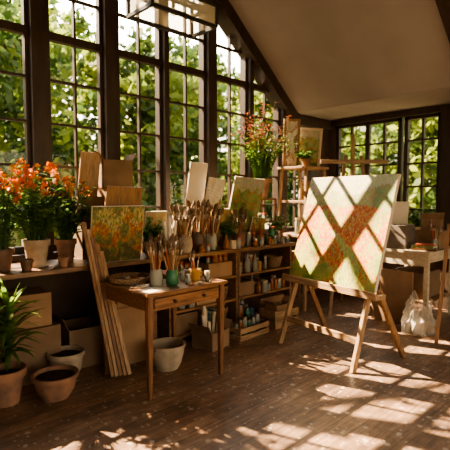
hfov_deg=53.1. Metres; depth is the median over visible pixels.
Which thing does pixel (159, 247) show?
paintbrush
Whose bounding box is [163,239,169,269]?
paintbrush
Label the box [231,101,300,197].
potted shrub
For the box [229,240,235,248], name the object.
tin
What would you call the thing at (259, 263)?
tin
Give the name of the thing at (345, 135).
tree
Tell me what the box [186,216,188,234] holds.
paintbrush
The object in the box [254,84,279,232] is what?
window
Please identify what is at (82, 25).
tree
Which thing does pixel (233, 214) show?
paintbrush
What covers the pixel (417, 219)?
potted herb
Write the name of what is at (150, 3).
pendant lamp
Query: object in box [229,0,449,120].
ceiling
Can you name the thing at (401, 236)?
cardboard box
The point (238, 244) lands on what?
paint jar
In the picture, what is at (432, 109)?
trim
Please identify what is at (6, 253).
pot
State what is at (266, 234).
paint jar
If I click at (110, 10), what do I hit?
trim
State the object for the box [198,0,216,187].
trim
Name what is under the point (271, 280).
paint jar
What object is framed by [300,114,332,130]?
trim
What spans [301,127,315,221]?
trim
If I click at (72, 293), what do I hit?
wall
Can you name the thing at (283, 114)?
trim
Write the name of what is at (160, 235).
paintbrush
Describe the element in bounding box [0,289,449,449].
floor
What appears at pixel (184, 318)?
cardboard box
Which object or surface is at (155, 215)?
painting
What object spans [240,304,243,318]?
paint jar
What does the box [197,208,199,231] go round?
paintbrush
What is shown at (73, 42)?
window
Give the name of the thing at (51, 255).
trim
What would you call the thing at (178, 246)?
paintbrush
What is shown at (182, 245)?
paintbrush
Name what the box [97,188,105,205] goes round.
cardboard box
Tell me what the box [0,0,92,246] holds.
tree
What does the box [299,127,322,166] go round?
painting
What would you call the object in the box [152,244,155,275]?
paintbrush
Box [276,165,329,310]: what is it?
display stand
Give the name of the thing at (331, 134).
wall
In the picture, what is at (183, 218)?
paintbrush
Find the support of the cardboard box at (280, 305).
in the wooden crate at (264, 313)
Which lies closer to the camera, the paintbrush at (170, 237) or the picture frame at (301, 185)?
the paintbrush at (170, 237)
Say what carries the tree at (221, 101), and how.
on the ground
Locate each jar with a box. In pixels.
[150,274,161,284]
[166,269,177,285]
[180,271,184,279]
[183,263,188,270]
[185,274,190,282]
[198,244,204,252]
[205,270,209,278]
[207,239,216,248]
[211,255,217,262]
[218,254,221,261]
[222,254,227,260]
[236,236,240,246]
[238,319,242,335]
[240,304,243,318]
[242,316,246,333]
[244,307,249,317]
[246,231,250,244]
[246,319,251,333]
[247,254,252,269]
[250,231,255,244]
[252,238,257,245]
[255,313,259,329]
[258,230,264,242]
[259,235,263,244]
[261,279,267,290]
[263,256,266,267]
[264,233,268,243]
[267,237,270,244]
[268,226,274,239]
[269,277,273,289]
[274,278,276,288]
[275,231,280,241]
[281,277,284,286]
[295,218,299,232]
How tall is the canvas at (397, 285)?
0.620 m
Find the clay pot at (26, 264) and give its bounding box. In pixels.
[19,258,33,271]
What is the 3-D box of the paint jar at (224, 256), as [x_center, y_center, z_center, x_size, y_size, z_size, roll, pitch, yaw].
[-0.009,0.355,4.950,0.078,0.083,0.076,-3,5,-43]
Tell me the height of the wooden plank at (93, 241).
1.142 m
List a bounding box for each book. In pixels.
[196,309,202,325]
[411,244,437,248]
[411,247,436,251]
[415,243,434,245]
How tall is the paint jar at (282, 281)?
0.123 m
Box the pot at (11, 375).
[0,361,25,407]
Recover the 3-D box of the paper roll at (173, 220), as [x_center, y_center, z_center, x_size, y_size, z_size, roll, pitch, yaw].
[-0.517,0.082,4.470,0.033,0.367,0.100,1,4,18]
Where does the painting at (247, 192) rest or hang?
on the countertop at (52, 267)
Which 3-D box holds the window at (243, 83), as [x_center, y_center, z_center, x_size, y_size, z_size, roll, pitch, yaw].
[0.057,-1.277,5.676,0.619,2.845,0.075,-3,5,-43]
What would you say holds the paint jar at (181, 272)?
on the side table at (174, 296)
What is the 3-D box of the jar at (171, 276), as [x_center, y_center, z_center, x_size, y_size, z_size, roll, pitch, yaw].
[-0.411,0.403,3.502,0.096,0.120,0.094,-3,5,-43]
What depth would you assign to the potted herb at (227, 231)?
5.04 m
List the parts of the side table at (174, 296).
leg, leg, leg, drawer, leg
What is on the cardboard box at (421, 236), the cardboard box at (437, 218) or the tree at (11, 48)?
the cardboard box at (437, 218)
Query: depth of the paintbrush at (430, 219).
5.23 m
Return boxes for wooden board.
[77,151,100,195]
[105,186,142,205]
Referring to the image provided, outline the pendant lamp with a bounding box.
[126,0,217,38]
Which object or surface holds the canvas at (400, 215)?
on the cardboard box at (401, 236)
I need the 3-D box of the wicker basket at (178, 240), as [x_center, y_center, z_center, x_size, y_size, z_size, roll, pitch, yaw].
[-0.536,0.215,4.421,0.189,0.142,0.189,-3,5,-43]
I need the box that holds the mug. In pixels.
[189,268,201,281]
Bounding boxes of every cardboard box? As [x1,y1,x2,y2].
[0,286,51,329]
[0,320,60,386]
[52,309,103,368]
[72,196,103,258]
[92,151,136,187]
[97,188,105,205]
[176,310,197,335]
[188,316,231,351]
[190,259,231,277]
[195,299,215,305]
[240,278,253,295]
[242,292,283,312]
[263,295,291,321]
[386,224,414,248]
[392,265,439,299]
[415,229,445,248]
[420,213,444,230]
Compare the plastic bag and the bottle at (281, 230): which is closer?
the plastic bag
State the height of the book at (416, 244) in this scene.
0.020 m
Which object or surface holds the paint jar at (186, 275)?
on the side table at (174, 296)
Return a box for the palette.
[130,284,148,288]
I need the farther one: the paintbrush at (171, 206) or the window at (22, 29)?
the paintbrush at (171, 206)
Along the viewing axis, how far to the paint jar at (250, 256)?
5.32 m
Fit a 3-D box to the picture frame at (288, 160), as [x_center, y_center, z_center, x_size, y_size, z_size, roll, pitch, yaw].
[0.883,-1.089,5.991,0.220,0.631,0.094,0,4,-6]
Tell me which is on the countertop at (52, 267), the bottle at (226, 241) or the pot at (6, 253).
the bottle at (226, 241)
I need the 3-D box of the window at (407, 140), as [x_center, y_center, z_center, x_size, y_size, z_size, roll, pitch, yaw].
[2.683,-0.681,6.113,0.070,1.640,0.500,-3,5,-43]
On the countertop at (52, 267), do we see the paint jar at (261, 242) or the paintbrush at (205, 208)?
the paint jar at (261, 242)
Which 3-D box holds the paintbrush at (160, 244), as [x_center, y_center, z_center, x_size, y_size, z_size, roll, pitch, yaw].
[-0.464,0.284,3.471,0.103,0.323,0.025,-2,4,-34]
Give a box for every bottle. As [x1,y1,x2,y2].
[223,235,228,248]
[244,255,247,269]
[256,280,260,292]
[280,225,282,241]
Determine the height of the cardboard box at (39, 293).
0.265 m
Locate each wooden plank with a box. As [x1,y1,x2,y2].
[81,222,114,376]
[86,229,118,376]
[90,236,122,375]
[95,244,126,375]
[99,251,131,374]
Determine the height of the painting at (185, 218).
0.345 m
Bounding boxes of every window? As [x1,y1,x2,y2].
[0,0,32,253]
[47,0,103,250]
[118,0,162,243]
[169,0,205,207]
[217,35,247,207]
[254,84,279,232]
[287,127,305,231]
[336,117,403,201]
[403,113,440,226]
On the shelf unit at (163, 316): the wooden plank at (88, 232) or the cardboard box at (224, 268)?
the cardboard box at (224, 268)
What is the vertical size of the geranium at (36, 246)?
0.880 m
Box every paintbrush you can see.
[146,244,153,275]
[148,239,154,275]
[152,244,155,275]
[154,242,156,274]
[157,233,161,267]
[157,237,158,264]
[157,247,160,274]
[158,246,163,275]
[159,241,167,269]
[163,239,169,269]
[167,241,170,269]
[169,236,171,269]
[170,204,179,234]
[172,244,174,270]
[173,205,181,237]
[174,234,177,267]
[174,244,179,269]
[176,243,183,268]
[178,204,183,234]
[179,215,182,234]
[182,216,184,234]
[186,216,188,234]
[187,208,189,234]
[188,204,193,231]
[188,214,193,234]
[190,216,195,235]
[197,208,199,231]
[199,197,205,231]
[199,204,201,228]
[201,207,209,234]
[201,208,205,231]
[203,199,209,225]
[209,204,211,236]
[211,209,213,238]
[213,207,216,238]
[214,203,218,233]
[214,209,221,238]
[215,208,223,237]
[232,210,237,233]
[241,209,243,231]
[430,219,433,242]
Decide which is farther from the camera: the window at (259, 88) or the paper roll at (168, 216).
the window at (259, 88)
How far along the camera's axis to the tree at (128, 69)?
13.36 m
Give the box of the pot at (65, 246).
[54,238,76,262]
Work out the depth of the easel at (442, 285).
4.41 m
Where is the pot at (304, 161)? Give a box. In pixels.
[301,159,309,165]
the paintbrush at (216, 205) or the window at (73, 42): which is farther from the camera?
the paintbrush at (216, 205)
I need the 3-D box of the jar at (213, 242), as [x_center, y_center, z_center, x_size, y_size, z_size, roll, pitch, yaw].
[-0.143,0.171,4.819,0.120,0.180,0.118,-3,5,-43]
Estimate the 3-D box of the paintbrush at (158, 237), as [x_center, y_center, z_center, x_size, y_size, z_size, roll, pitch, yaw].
[-0.518,0.270,3.487,0.026,0.350,0.084,0,4,-5]
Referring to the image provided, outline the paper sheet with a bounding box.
[138,286,167,292]
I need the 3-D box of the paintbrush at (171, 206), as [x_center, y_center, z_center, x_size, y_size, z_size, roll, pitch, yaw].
[-0.482,0.025,4.496,0.158,0.474,0.037,-3,4,-37]
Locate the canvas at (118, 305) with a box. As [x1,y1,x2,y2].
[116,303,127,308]
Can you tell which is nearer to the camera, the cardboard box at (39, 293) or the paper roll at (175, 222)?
the cardboard box at (39, 293)
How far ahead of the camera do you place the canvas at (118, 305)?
3.83 m
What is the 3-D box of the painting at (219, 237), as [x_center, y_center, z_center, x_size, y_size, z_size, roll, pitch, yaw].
[-0.070,0.028,5.067,0.257,0.444,0.107,-3,5,-43]
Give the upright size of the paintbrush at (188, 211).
0.426 m
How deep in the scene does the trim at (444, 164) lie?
5.78 m
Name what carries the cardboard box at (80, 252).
on the countertop at (52, 267)
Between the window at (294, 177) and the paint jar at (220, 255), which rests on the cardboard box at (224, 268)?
the paint jar at (220, 255)
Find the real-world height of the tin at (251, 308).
0.100 m
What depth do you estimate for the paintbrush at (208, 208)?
4.60 m
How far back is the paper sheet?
3.30 m
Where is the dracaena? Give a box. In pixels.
[0,279,45,407]
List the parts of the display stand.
leg, leg, leg, leg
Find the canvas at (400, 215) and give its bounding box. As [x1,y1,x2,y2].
[391,202,408,223]
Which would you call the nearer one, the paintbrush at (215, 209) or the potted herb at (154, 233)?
the potted herb at (154, 233)
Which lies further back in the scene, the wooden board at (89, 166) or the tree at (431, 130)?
the tree at (431, 130)
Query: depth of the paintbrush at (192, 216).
4.53 m
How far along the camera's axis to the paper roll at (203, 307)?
4.47 m
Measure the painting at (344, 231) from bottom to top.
1.009 m
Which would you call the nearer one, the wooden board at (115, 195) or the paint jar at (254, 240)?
the wooden board at (115, 195)
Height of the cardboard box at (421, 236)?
0.205 m
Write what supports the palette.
on the side table at (174, 296)
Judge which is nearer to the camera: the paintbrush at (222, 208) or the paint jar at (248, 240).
the paintbrush at (222, 208)
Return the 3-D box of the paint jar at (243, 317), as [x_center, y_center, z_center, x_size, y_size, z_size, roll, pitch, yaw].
[0.207,1.061,4.747,0.058,0.192,0.057,-3,5,-43]
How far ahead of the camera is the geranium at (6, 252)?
3.37 m
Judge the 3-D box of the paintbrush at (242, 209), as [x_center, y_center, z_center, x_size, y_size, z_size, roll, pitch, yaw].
[0.200,0.015,5.182,0.030,0.408,0.081,1,4,13]
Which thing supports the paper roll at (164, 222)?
in the wicker basket at (178, 240)
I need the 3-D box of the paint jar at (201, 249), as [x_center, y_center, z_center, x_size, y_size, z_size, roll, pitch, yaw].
[-0.236,0.237,4.562,0.066,0.079,0.065,-3,5,-43]
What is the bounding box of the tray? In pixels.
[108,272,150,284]
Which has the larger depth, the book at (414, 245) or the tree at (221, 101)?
the tree at (221, 101)
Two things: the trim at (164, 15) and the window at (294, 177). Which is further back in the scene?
the window at (294, 177)
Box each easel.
[277,273,405,373]
[320,134,387,315]
[434,224,449,344]
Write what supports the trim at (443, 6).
attached to the ceiling
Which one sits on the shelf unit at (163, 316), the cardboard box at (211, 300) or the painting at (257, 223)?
the cardboard box at (211, 300)
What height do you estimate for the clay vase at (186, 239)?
0.180 m
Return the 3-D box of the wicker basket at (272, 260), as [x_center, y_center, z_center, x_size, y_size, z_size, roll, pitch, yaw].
[0.598,0.447,5.597,0.231,0.132,0.231,-3,5,-43]
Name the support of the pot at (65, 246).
attached to the geranium at (65, 245)
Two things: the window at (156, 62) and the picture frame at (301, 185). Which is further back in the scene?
the picture frame at (301, 185)
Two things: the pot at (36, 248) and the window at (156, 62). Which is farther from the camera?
the window at (156, 62)
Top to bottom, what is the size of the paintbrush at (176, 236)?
0.370 m
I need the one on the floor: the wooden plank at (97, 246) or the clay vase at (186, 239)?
the wooden plank at (97, 246)
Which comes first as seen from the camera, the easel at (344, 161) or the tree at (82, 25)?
the easel at (344, 161)
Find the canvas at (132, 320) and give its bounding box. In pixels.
[117,306,145,363]
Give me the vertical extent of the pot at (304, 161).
0.090 m
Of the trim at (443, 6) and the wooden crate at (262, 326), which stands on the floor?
the wooden crate at (262, 326)
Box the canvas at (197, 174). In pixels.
[184,162,207,226]
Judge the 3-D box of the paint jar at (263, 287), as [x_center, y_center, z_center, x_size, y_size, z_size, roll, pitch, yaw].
[0.467,0.721,5.342,0.086,0.138,0.085,-3,5,-43]
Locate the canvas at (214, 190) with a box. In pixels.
[204,177,225,246]
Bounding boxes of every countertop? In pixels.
[0,241,295,339]
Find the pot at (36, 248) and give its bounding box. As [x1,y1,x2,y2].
[22,238,50,267]
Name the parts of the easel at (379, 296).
leg, leg, leg, leg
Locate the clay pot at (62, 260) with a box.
[57,256,69,266]
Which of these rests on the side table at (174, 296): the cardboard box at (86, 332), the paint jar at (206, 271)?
the paint jar at (206, 271)
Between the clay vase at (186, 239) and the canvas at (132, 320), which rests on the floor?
the canvas at (132, 320)
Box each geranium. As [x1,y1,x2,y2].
[0,158,73,267]
[0,164,28,271]
[38,174,98,262]
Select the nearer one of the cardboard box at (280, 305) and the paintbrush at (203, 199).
the paintbrush at (203, 199)
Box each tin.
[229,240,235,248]
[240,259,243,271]
[250,307,253,315]
[257,261,261,270]
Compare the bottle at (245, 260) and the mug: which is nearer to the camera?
the mug
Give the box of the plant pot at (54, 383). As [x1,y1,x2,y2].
[31,364,78,402]
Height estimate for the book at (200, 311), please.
0.200 m
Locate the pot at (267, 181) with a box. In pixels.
[262,179,271,197]
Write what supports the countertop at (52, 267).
on the floor
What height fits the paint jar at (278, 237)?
0.147 m
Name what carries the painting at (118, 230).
on the countertop at (52, 267)
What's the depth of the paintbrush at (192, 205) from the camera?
4.57 m
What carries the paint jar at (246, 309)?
on the shelf unit at (286, 252)
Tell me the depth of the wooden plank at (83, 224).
3.62 m
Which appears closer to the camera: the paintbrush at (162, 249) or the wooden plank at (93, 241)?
the paintbrush at (162, 249)
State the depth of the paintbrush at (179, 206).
4.46 m
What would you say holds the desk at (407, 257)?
on the floor
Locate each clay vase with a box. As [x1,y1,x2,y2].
[178,234,192,252]
[191,232,204,250]
[235,232,245,245]
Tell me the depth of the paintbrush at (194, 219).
4.47 m
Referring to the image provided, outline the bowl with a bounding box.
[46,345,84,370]
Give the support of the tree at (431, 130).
on the ground
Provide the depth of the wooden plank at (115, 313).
3.67 m
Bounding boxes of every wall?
[0,130,327,319]
[327,126,436,305]
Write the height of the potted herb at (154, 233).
0.376 m
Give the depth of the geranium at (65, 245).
3.82 m
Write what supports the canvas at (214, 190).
on the countertop at (52, 267)
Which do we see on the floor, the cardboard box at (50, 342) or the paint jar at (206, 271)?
the cardboard box at (50, 342)
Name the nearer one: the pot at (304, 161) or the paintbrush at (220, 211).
the paintbrush at (220, 211)
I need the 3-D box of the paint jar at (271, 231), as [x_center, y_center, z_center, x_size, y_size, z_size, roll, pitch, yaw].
[0.569,0.117,5.481,0.086,0.206,0.085,-3,5,-43]
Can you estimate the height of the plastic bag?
0.440 m
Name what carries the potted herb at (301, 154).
on the display stand
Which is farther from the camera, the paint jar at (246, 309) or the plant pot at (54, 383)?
the paint jar at (246, 309)
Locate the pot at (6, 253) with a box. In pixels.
[0,247,14,271]
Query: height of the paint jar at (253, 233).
0.162 m
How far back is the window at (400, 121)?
6.54 m
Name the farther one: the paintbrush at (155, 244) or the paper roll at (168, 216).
the paper roll at (168, 216)
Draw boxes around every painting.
[88,205,144,263]
[142,211,166,252]
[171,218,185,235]
[208,208,229,245]
[227,176,264,242]
[247,217,265,237]
[290,174,400,292]
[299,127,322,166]
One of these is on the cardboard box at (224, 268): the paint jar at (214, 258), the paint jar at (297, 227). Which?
the paint jar at (214, 258)
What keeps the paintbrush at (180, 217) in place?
in the clay vase at (186, 239)
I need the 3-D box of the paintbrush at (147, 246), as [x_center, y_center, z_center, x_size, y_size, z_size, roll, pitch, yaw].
[-0.564,0.296,3.412,0.023,0.307,0.085,3,5,41]
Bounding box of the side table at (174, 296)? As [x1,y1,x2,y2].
[100,272,227,400]
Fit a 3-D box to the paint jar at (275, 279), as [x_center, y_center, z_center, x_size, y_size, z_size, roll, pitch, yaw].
[0.617,0.716,5.511,0.049,0.127,0.048,-3,5,-43]
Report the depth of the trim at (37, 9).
3.96 m
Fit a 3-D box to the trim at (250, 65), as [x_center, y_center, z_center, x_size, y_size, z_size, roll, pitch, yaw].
[0.287,-1.042,5.920,0.070,2.405,0.190,-3,5,-43]
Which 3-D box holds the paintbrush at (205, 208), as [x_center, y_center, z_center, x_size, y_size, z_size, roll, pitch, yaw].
[-0.237,0.037,4.687,0.090,0.426,0.031,0,4,1]
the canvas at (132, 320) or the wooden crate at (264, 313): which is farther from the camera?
the wooden crate at (264, 313)
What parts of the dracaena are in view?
stem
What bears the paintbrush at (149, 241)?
in the jar at (155, 280)
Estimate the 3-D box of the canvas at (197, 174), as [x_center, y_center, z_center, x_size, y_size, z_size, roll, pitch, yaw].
[-0.339,-0.210,4.907,0.268,0.937,0.169,-3,5,-43]
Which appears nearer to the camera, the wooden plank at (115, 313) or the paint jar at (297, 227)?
the wooden plank at (115, 313)
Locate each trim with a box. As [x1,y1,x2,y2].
[12,231,294,262]
[28,0,52,251]
[95,0,120,159]
[154,0,169,224]
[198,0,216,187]
[213,0,301,119]
[240,59,253,177]
[272,108,287,231]
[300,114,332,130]
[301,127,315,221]
[331,104,449,126]
[435,0,449,43]
[435,110,449,309]
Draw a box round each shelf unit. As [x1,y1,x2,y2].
[139,252,237,338]
[238,246,291,319]
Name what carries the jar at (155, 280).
on the side table at (174, 296)
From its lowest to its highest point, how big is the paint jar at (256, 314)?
0.192 m
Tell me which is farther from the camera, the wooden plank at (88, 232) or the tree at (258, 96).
the tree at (258, 96)
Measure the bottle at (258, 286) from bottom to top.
0.142 m
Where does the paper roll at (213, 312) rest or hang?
in the cardboard box at (202, 337)
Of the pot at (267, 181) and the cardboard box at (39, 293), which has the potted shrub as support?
the pot at (267, 181)
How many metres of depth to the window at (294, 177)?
6.64 m
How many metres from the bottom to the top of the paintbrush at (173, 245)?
0.311 m
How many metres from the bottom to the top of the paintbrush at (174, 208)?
0.459 m
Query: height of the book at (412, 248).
0.030 m
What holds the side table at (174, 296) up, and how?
on the floor
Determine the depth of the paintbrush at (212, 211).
4.70 m
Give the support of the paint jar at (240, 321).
in the wooden crate at (262, 326)
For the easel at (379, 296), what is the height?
1.671 m
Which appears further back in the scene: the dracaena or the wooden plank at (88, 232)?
the wooden plank at (88, 232)
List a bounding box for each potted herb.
[142,217,162,253]
[218,216,239,239]
[265,213,287,235]
[294,149,317,165]
[408,208,424,229]
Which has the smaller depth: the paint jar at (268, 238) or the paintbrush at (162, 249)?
the paintbrush at (162, 249)
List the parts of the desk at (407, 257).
leg, leg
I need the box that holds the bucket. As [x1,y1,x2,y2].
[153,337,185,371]
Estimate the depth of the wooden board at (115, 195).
4.00 m
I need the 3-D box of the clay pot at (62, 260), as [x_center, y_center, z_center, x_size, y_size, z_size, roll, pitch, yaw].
[-1.299,0.296,3.617,0.097,0.080,0.097,-3,5,-43]
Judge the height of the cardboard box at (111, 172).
0.333 m
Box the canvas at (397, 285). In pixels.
[371,268,413,325]
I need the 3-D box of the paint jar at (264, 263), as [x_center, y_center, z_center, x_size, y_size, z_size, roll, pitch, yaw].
[0.479,0.450,5.383,0.041,0.154,0.040,-3,5,-43]
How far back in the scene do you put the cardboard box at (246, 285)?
5.15 m
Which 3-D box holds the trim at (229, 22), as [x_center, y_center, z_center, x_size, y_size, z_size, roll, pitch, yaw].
[-0.324,-2.905,5.147,3.749,3.140,0.220,-3,5,-43]
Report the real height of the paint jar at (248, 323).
0.152 m
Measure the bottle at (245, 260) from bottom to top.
0.181 m
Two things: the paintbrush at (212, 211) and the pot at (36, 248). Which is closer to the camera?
the pot at (36, 248)
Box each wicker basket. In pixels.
[161,239,179,254]
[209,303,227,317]
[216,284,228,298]
[264,255,281,266]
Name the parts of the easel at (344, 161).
leg, leg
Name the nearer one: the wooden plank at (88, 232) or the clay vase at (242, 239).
the wooden plank at (88, 232)
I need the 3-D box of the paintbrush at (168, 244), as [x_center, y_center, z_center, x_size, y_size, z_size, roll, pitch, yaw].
[-0.426,0.285,3.462,0.023,0.323,0.060,0,4,7]
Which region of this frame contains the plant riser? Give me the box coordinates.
[260,198,276,222]
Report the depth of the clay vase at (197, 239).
4.64 m
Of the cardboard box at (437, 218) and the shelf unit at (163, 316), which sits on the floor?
the shelf unit at (163, 316)
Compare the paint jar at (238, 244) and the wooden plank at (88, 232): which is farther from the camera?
the paint jar at (238, 244)
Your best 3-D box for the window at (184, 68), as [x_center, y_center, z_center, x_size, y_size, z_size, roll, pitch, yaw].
[-0.457,-1.506,5.173,0.610,3.364,0.075,-3,5,-43]
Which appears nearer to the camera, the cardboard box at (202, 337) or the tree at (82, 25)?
the cardboard box at (202, 337)
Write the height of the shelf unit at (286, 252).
0.858 m
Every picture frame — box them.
[282,119,300,166]
[298,181,309,199]
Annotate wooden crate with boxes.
[229,318,268,341]
[260,305,298,329]
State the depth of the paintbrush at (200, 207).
4.74 m
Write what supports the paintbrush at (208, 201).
in the clay vase at (197, 239)
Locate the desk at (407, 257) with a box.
[382,246,449,326]
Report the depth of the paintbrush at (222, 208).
4.86 m
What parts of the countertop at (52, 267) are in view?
leg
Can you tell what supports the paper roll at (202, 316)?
in the cardboard box at (202, 337)
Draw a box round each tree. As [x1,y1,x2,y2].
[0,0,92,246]
[0,0,97,214]
[64,24,226,236]
[127,37,239,207]
[217,66,341,226]
[291,124,414,197]
[341,117,437,226]
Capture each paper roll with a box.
[162,221,167,239]
[167,215,170,240]
[171,215,174,234]
[173,221,176,239]
[201,315,205,326]
[202,306,206,326]
[211,311,215,333]
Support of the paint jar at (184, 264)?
on the shelf unit at (163, 316)

